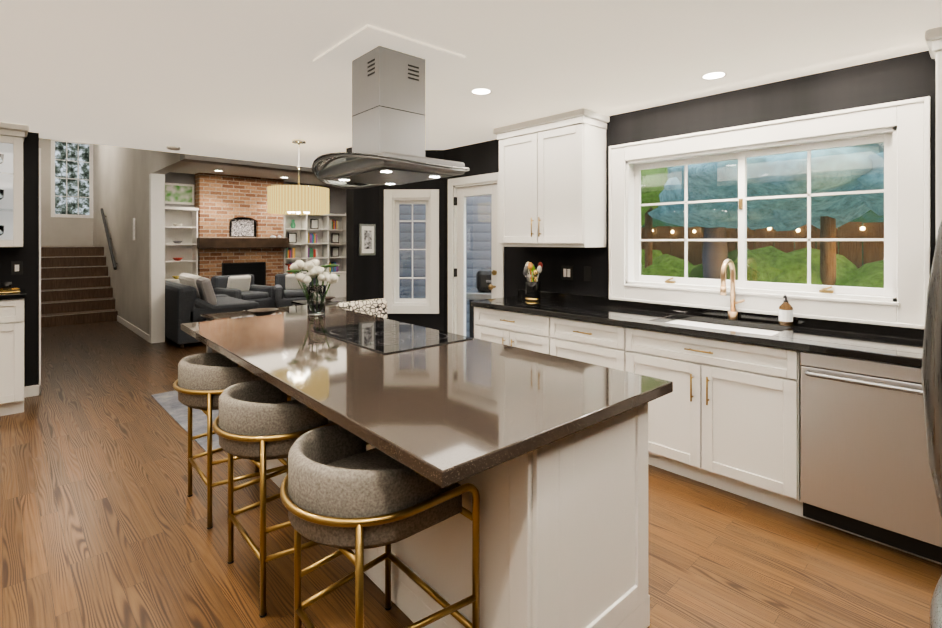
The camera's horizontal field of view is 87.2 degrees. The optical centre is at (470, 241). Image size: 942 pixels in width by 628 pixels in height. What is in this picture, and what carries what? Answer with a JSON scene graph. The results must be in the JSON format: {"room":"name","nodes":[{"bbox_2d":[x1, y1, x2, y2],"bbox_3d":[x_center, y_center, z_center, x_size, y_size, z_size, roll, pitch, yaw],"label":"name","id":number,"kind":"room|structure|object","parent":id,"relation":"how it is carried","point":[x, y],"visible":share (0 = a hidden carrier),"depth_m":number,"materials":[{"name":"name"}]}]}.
{"room":"kitchen","nodes":[
{"label":"kitchen","id":0,"kind":"room"},
{"bbox_2d":[0,132,38,386],"bbox_3d":[-4.970,0.210,3.807,2.470,2.440,0.150,0,0,-44],"label":"wall","id":1,"kind":"structure","parent":0,"point":[27,254],"depth_m":4.56,"materials":[{"name":"black paint"}]},
{"bbox_2d":[11,261,22,274],"bbox_3d":[-4.128,0.240,4.497,0.080,0.120,0.010,0,0,-44],"label":"light switch","id":2,"kind":"object","parent":1,"relation":"attached to","point":[16,267],"visible":1,"depth_m":4.49,"materials":[{"name":"black"}]},
{"bbox_2d":[32,148,40,395],"bbox_3d":[-5.658,0.280,6.317,0.035,2.300,4.765,0,0,-44],"label":"trim","id":3,"kind":"structure","parent":1,"relation":"attached to","point":[36,388],"depth_m":4.60,"materials":[{"name":"white"}]},
{"bbox_2d":[39,138,92,245],"bbox_3d":[-9.138,-0.722,10.885,1.600,4.300,0.150,0,0,-44],"label":"wall","id":4,"kind":"structure","parent":0,"point":[59,231],"depth_m":10.79,"materials":[{"name":"beige paint"}]},
{"bbox_2d":[51,140,92,217],"bbox_3d":[-8.876,-1.397,11.017,0.740,1.730,0.020,0,0,-44],"label":"window","id":5,"kind":"structure","parent":4,"relation":"in","point":[71,179],"depth_m":11.01,"materials":[{"name":"white"}]},
{"bbox_2d":[93,144,151,333],"bbox_3d":[-6.543,-0.671,9.213,0.150,4.200,6.150,0,0,-44],"label":"wall","id":6,"kind":"structure","parent":0,"point":[121,186],"depth_m":8.38,"materials":[{"name":"beige paint"}]},
{"bbox_2d":[100,208,116,269],"bbox_3d":[-6.851,-0.085,9.370,0.081,1.170,1.630,0,0,-44],"label":"stair handrail","id":7,"kind":"object","parent":6,"relation":"attached to","point":[114,263],"visible":1,"depth_m":9.28,"materials":[{"name":"black metal"}]},
{"bbox_2d":[117,315,148,341],"bbox_3d":[-5.466,1.379,7.962,0.015,0.100,2.650,0,0,-44],"label":"baseboard","id":8,"kind":"structure","parent":6,"relation":"attached to","point":[130,326],"depth_m":7.81,"materials":[{"name":"white wood"}]},
{"bbox_2d":[133,218,134,239],"bbox_3d":[-5.256,-0.197,7.735,0.024,0.330,0.080,0,0,-44],"label":"light switch","id":9,"kind":"object","parent":6,"relation":"attached to","point":[133,228],"visible":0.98,"depth_m":7.73,"materials":[{"name":"white plastic"}]},
{"bbox_2d":[149,173,164,343],"bbox_3d":[-4.453,0.237,7.019,0.170,2.385,0.112,0,0,-44],"label":"trim","id":10,"kind":"structure","parent":6,"relation":"attached to","point":[156,258],"depth_m":6.97,"materials":[{"name":"white"}]},
{"bbox_2d":[152,151,312,173],"bbox_3d":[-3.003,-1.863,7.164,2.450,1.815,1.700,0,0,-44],"label":"header beam","id":11,"kind":"structure","parent":0,"point":[164,162],"depth_m":6.29,"materials":[{"name":"grey paint"}]},
{"bbox_2d":[195,173,283,285],"bbox_3d":[-4.539,0.078,9.763,1.570,2.700,0.320,0,0,-44],"label":"brick wall","id":12,"kind":"structure","parent":0,"point":[221,201],"depth_m":9.53,"materials":[{"name":"red brick"}]},
{"bbox_2d":[197,238,288,248],"bbox_3d":[-4.373,0.028,9.588,1.670,0.200,0.159,0,0,-44],"label":"mantel beam","id":13,"kind":"structure","parent":12,"relation":"attached to","point":[209,243],"depth_m":9.46,"materials":[{"name":"brown wood"}]},
{"bbox_2d":[231,219,253,235],"bbox_3d":[-4.482,-0.269,9.703,0.420,0.325,0.035,0,0,-44],"label":"framed picture","id":14,"kind":"object","parent":13,"relation":"on","point":[239,227],"visible":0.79,"depth_m":9.69},
{"bbox_2d":[171,162,328,185],"bbox_3d":[-2.125,-1.332,9.831,7.100,0.120,3.950,0,0,-44],"label":"ceiling","id":15,"kind":"structure","parent":0,"point":[196,168],"depth_m":9.10,"materials":[{"name":"grey paint"}]},
{"bbox_2d":[165,172,345,213],"bbox_3d":[-3.401,0.018,11.171,7.100,2.820,0.150,0,0,-44],"label":"wall","id":16,"kind":"structure","parent":0,"point":[337,200],"depth_m":10.98,"materials":[{"name":"grey paint"}]},
{"bbox_2d":[165,183,193,204],"bbox_3d":[-5.445,-0.881,9.096,0.640,0.380,0.031,0,0,-44],"label":"framed picture","id":17,"kind":"object","parent":16,"relation":"attached to","point":[176,193],"visible":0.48,"depth_m":9.13,"materials":[{"name":"green paper"}]},
{"bbox_2d":[346,147,378,301],"bbox_3d":[-1.185,0.210,5.423,0.320,2.440,0.150,0,0,-44],"label":"wall","id":18,"kind":"structure","parent":0,"point":[362,272],"depth_m":5.34,"materials":[{"name":"black paint"}]},
{"bbox_2d":[359,224,375,255],"bbox_3d":[-1.123,-0.020,5.357,0.200,0.340,0.028,0,0,-44],"label":"framed picture","id":19,"kind":"object","parent":18,"relation":"attached to","point":[367,239],"visible":0.98,"depth_m":5.34,"materials":[{"name":"white paper"}]},
{"bbox_2d":[379,150,443,330],"bbox_3d":[-0.656,0.210,5.545,0.721,2.440,0.150,0,0,1],"label":"wall","id":20,"kind":"structure","parent":0,"point":[434,321],"depth_m":5.47,"materials":[{"name":"black paint"}]},
{"bbox_2d":[384,189,438,313],"bbox_3d":[-0.656,0.110,5.521,0.611,1.370,0.140,0,0,1],"label":"window","id":21,"kind":"structure","parent":20,"relation":"in","point":[393,200],"depth_m":5.46,"materials":[{"name":"white"}]},
{"bbox_2d":[0,306,941,627],"bbox_3d":[-2.180,1.459,6.845,11.300,0.060,15.600,0,0,-44],"label":"floor","id":22,"kind":"structure","parent":0,"point":[102,520],"depth_m":2.33,"materials":[{"name":"brown wood"}]},
{"bbox_2d":[0,298,23,415],"bbox_3d":[-4.144,0.950,4.081,0.666,0.960,0.587,0,0,-44],"label":"base cabinet","id":23,"kind":"object","parent":22,"relation":"on","point":[12,309],"depth_m":4.06,"materials":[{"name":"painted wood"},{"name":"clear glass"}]},
{"bbox_2d":[0,290,26,301],"bbox_3d":[-4.551,0.450,3.679,1.840,0.039,0.607,0,0,-44],"label":"countertop","id":24,"kind":"structure","parent":23,"relation":"on","point":[22,294],"depth_m":4.05,"materials":[{"name":"black stone"}]},
{"bbox_2d":[0,282,19,293],"bbox_3d":[-4.023,0.299,4.116,0.392,0.260,0.272,0,0,-44],"label":"decor","id":25,"kind":"object","parent":24,"relation":"on","point":[6,287],"visible":1,"depth_m":4.14,"materials":[{"name":"gold metal"}]},
{"bbox_2d":[41,246,117,327],"bbox_3d":[-7.947,0.763,9.651,1.274,1.330,3.274,0,0,-44],"label":"stairs","id":26,"kind":"structure","parent":22,"relation":"on","point":[76,288],"depth_m":9.07,"materials":[{"name":"brown wood"}]},
{"bbox_2d":[165,206,198,282],"bbox_3d":[-5.330,0.404,8.991,0.624,2.050,0.340,0,0,-44],"label":"bookshelf","id":27,"kind":"object","parent":22,"relation":"on","point":[181,237],"visible":0.56,"depth_m":9.11,"materials":[{"name":"white wood"}]},
{"bbox_2d":[151,390,222,451],"bbox_3d":[-1.755,1.424,4.529,1.680,0.010,1.740,0,0,-44],"label":"dining rug","id":28,"kind":"object","parent":22,"relation":"on","point":[173,406],"visible":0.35,"depth_m":4.04,"materials":[{"name":"fabric"}]},
{"bbox_2d":[200,305,332,352],"bbox_3d":[-1.816,1.049,4.664,1.100,0.738,0.900,0,0,-44],"label":"dining table","id":29,"kind":"object","parent":28,"relation":"on","point":[246,313],"visible":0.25,"depth_m":4.68,"materials":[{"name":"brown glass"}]},
{"bbox_2d":[247,308,278,315],"bbox_3d":[-1.897,0.651,4.518,0.270,0.055,0.270,0,0,-44],"label":"bowl","id":30,"kind":"object","parent":29,"relation":"on","point":[262,311],"visible":0.94,"depth_m":4.50,"materials":[{"name":"brown wood"}]},
{"bbox_2d":[336,298,386,318],"bbox_3d":[-1.079,0.963,4.427,0.480,0.910,0.500,0,0,-44],"label":"dining chair","id":31,"kind":"object","parent":28,"relation":"on","point":[376,307],"visible":0.1,"depth_m":4.27,"materials":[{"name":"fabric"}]},
{"bbox_2d":[165,273,258,347],"bbox_3d":[-4.035,0.957,7.516,1.100,0.945,1.570,0,0,-44],"label":"sofa","id":32,"kind":"object","parent":22,"relation":"on","point":[190,298],"visible":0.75,"depth_m":6.84,"materials":[{"name":"fabric"}]},
{"bbox_2d":[173,353,290,528],"bbox_3d":[-1.341,1.028,2.719,0.510,0.805,0.540,0,0,-41],"label":"bar stool","id":33,"kind":"object","parent":22,"relation":"on","point":[203,381],"visible":0.62,"depth_m":2.51,"materials":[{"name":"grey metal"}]},
{"bbox_2d":[211,274,274,307],"bbox_3d":[-4.192,1.028,9.112,0.820,0.800,0.840,0,0,32],"label":"armchair","id":34,"kind":"object","parent":22,"relation":"on","point":[242,286],"visible":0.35,"depth_m":9.04,"materials":[{"name":"fabric"}]},
{"bbox_2d":[212,380,336,617],"bbox_3d":[-0.832,1.028,2.141,0.510,0.805,0.540,0,0,-41],"label":"bar stool","id":35,"kind":"object","parent":22,"relation":"on","point":[259,423],"visible":0.67,"depth_m":1.93,"materials":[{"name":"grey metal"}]},
{"bbox_2d":[274,273,319,307],"bbox_3d":[-3.322,1.028,9.498,0.840,0.800,0.820,0,0,-24],"label":"armchair","id":36,"kind":"object","parent":22,"relation":"on","point":[288,289],"visible":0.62,"depth_m":9.39,"materials":[{"name":"fabric"}]},
{"bbox_2d":[284,213,345,306],"bbox_3d":[-3.404,0.403,10.826,1.524,2.050,0.340,0,0,-44],"label":"bookshelf","id":37,"kind":"object","parent":22,"relation":"on","point":[321,239],"visible":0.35,"depth_m":10.93,"materials":[{"name":"white wood"}]},
{"bbox_2d":[291,297,345,305],"bbox_3d":[-2.460,1.216,8.443,1.000,0.425,0.600,0,0,-44],"label":"coffee table","id":38,"kind":"object","parent":22,"relation":"on","point":[335,301],"visible":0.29,"depth_m":8.29,"materials":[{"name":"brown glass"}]},
{"bbox_2d":[280,425,479,627],"bbox_3d":[-0.336,1.029,1.579,0.510,0.805,0.540,0,0,-41],"label":"bar stool","id":39,"kind":"object","parent":22,"relation":"on","point":[343,491],"visible":0.9,"depth_m":1.41,"materials":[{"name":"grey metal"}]},
{"bbox_2d":[266,392,649,627],"bbox_3d":[-0.396,0.991,2.579,0.694,0.880,2.516,0,0,-41],"label":"kitchen island","id":40,"kind":"object","parent":22,"relation":"on","point":[546,455],"depth_m":1.61,"materials":[{"name":"white wood"}]},
{"bbox_2d":[181,308,672,487],"bbox_3d":[-0.535,0.530,2.443,1.070,0.039,2.640,0,0,-41],"label":"island countertop","id":41,"kind":"structure","parent":40,"relation":"on","point":[459,411],"depth_m":1.72,"materials":[{"name":"brown stone"}]},
{"bbox_2d":[286,259,339,314],"bbox_3d":[-1.087,0.316,3.461,0.409,0.386,0.391,0,0,-41],"label":"flower vase","id":42,"kind":"object","parent":41,"relation":"on","point":[316,296],"visible":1,"depth_m":3.41,"materials":[{"name":"clear glass"}]},
{"bbox_2d":[309,320,476,351],"bbox_3d":[-0.456,0.508,2.720,0.535,0.006,0.810,0,0,-41],"label":"cooktop","id":43,"kind":"object","parent":41,"relation":"in","point":[379,335],"depth_m":2.66,"materials":[{"name":"black glass"}]},
{"bbox_2d":[474,306,538,351],"bbox_3d":[0.519,0.990,4.161,0.607,0.880,0.810,0,0,-44],"label":"base cabinet","id":44,"kind":"object","parent":22,"relation":"on","point":[504,327],"depth_m":3.96,"materials":[{"name":"white wood"}]},
{"bbox_2d":[539,314,622,370],"bbox_3d":[1.009,0.990,3.647,0.607,0.880,0.742,0,0,-44],"label":"base cabinet","id":45,"kind":"object","parent":22,"relation":"on","point":[588,342],"depth_m":3.45,"materials":[{"name":"white wood"}]},
{"bbox_2d":[623,326,778,508],"bbox_3d":[1.552,0.991,3.076,0.607,0.880,0.967,0,0,-44],"label":"base cabinet","id":46,"kind":"object","parent":22,"relation":"on","point":[718,426],"depth_m":2.82,"materials":[{"name":"white wood"}]},
{"bbox_2d":[779,350,941,564],"bbox_3d":[2.093,0.991,2.509,0.607,0.880,0.736,0,0,-44],"label":"base cabinet","id":47,"kind":"object","parent":22,"relation":"on","point":[817,420],"depth_m":2.34,"materials":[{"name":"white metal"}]},
{"bbox_2d":[471,294,923,369],"bbox_3d":[1.612,0.531,2.995,0.632,0.040,4.027,0,0,-44],"label":"countertop","id":48,"kind":"structure","parent":47,"relation":"on","point":[897,349],"depth_m":2.84,"materials":[{"name":"black stone"}]},
{"bbox_2d":[523,262,542,300],"bbox_3d":[0.539,0.342,4.297,0.170,0.333,0.172,0,0,-44],"label":"utensil crock","id":49,"kind":"object","parent":48,"relation":"on","point":[532,290],"visible":1,"depth_m":4.25,"materials":[{"name":"black ceramic"}]},
{"bbox_2d":[667,318,778,333],"bbox_3d":[1.541,0.645,3.083,0.444,0.212,0.724,0,0,-44],"label":"sink","id":50,"kind":"object","parent":48,"relation":"in","point":[682,321],"depth_m":3.21,"materials":[{"name":"white ceramic"}]},
{"bbox_2d":[719,259,744,317],"bbox_3d":[1.683,0.311,3.187,0.217,0.400,0.102,0,0,-44],"label":"faucet","id":51,"kind":"object","parent":48,"relation":"on","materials":[{"name":"gold metal"}]},
{"bbox_2d":[779,295,792,325],"bbox_3d":[1.918,0.416,3.014,0.084,0.187,0.075,0,0,-44],"label":"soap bottle","id":52,"kind":"object","parent":48,"relation":"on","point":[785,313],"visible":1,"depth_m":2.99,"materials":[{"name":"brown"}]},
{"bbox_2d":[800,351,941,562],"bbox_3d":[2.072,0.983,2.491,0.662,0.855,0.590,0,0,-44],"label":"dishwasher","id":53,"kind":"object","parent":47,"relation":"in","point":[865,473],"depth_m":2.32,"materials":[{"name":"silver metal"}]},
{"bbox_2d":[921,221,941,627],"bbox_3d":[1.375,0.541,0.720,0.920,1.780,1.059,0,0,-44],"label":"fridge","id":54,"kind":"object","parent":22,"relation":"on","point":[931,371],"visible":1,"depth_m":1.04,"materials":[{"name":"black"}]},
{"bbox_3d":[-4.290,1.328,9.502,1.570,0.200,0.399,0,0,-44],"label":"hearth slab","id":55,"kind":"object","parent":22,"relation":"on","visible":0},
{"bbox_2d":[222,262,265,284],"bbox_3d":[-4.414,0.816,9.632,0.810,0.815,0.030,0,0,-44],"label":"fire screen","id":56,"kind":"object","parent":55,"relation":"on","point":[257,270],"visible":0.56,"depth_m":9.69,"materials":[{"name":"black metal"}]},
{"bbox_2d":[0,0,941,167],"bbox_3d":[-1.298,-1.069,2.264,6.260,0.120,7.750,0,0,-44],"label":"ceiling","id":57,"kind":"structure","parent":0,"point":[248,80],"depth_m":2.73,"materials":[{"name":"beige paint"}]},
{"bbox_2d":[166,146,180,150],"bbox_3d":[-3.173,-0.995,5.277,0.130,0.029,0.130,0,0,-44],"label":"smoke detector","id":58,"kind":"object","parent":57,"relation":"attached to","point":[175,148],"visible":1,"depth_m":5.25,"materials":[{"name":"white plastic"}]},
{"bbox_2d":[267,139,328,214],"bbox_3d":[-1.711,-0.643,4.916,0.580,0.731,0.580,0,0,-44],"label":"drum pendant light","id":59,"kind":"object","parent":57,"relation":"hanging from","point":[298,199],"visible":1,"depth_m":4.68,"materials":[{"name":"beige fabric"}]},
{"bbox_2d":[312,25,469,188],"bbox_3d":[-0.454,-0.671,2.721,0.765,0.674,1.060,0,0,-41],"label":"range hood","id":60,"kind":"object","parent":57,"relation":"hanging from","point":[389,70],"visible":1,"depth_m":2.59,"materials":[{"name":"silver metal"}]},
{"bbox_2d":[470,89,491,94],"bbox_3d":[0.069,-1.007,3.323,0.148,0.003,0.148,0,0,37],"label":"recessed light","id":61,"kind":"object","parent":57,"relation":"in","point":[476,91],"depth_m":3.32,"materials":[{"name":"white"}]},
{"bbox_2d":[700,72,726,79],"bbox_3d":[1.475,-1.007,3.006,0.148,0.003,0.148,0,0,37],"label":"recessed light","id":62,"kind":"object","parent":57,"relation":"in","point":[714,76],"depth_m":3.02,"materials":[{"name":"white"}]},
{"bbox_2d":[444,51,935,331],"bbox_3d":[1.523,0.210,3.660,0.150,2.440,5.120,0,0,-44],"label":"wall","id":63,"kind":"structure","parent":0,"point":[907,77],"depth_m":3.40,"materials":[{"name":"black paint"}]},
{"bbox_2d":[448,172,503,336],"bbox_3d":[0.068,0.375,5.133,0.186,2.110,0.820,0,0,-44],"label":"door","id":64,"kind":"structure","parent":63,"relation":"attached to","point":[459,190],"depth_m":5.29,"materials":[{"name":"white wood"}]},
{"bbox_2d":[496,114,606,245],"bbox_3d":[0.668,-0.467,4.199,0.337,0.975,0.880,0,0,-44],"label":"upper cabinet","id":65,"kind":"object","parent":63,"relation":"attached to","point":[552,175],"depth_m":3.98,"materials":[{"name":"white wood"}]},
{"bbox_2d":[561,266,572,279],"bbox_3d":[0.830,0.270,4.270,0.010,0.120,0.120,0,0,-44],"label":"electrical outlet plate","id":66,"kind":"object","parent":63,"relation":"attached to","point":[566,272],"depth_m":4.26,"materials":[{"name":"black"}]},
{"bbox_2d":[584,267,590,280],"bbox_3d":[0.973,0.270,4.123,0.007,0.120,0.070,0,0,-44],"label":"electrical outlet plate","id":67,"kind":"object","parent":63,"relation":"attached to","point":[587,270],"depth_m":4.12,"materials":[{"name":"black plastic"}]},
{"bbox_2d":[519,290,923,337],"bbox_3d":[1.834,0.478,3.206,0.020,0.065,4.027,0,0,-44],"label":"backsplash","id":68,"kind":"structure","parent":63,"relation":"attached to","point":[831,325],"depth_m":3.21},
{"bbox_2d":[609,96,929,328],"bbox_3d":[1.807,-0.149,3.323,0.164,1.224,1.884,0,0,-44],"label":"window","id":69,"kind":"structure","parent":63,"relation":"in","point":[906,201],"depth_m":3.06,"materials":[{"name":"white wood"}]},
{"bbox_2d":[931,34,941,239],"bbox_3d":[2.703,-0.466,2.064,0.337,0.975,1.100,0,0,-44],"label":"upper cabinet","id":70,"kind":"object","parent":63,"relation":"attached to","point":[936,43],"depth_m":2.34,"materials":[{"name":"white wood"}]},
{"label":"outside","id":71,"kind":"structure","parent":0,"visible":0},
{"bbox_2d":[399,143,883,337],"bbox_3d":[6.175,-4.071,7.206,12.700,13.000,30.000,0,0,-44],"label":"window glass","id":72,"kind":"object","parent":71,"point":[857,231],"depth_m":6.91,"materials":[{"name":"clear glass"}]}
]}

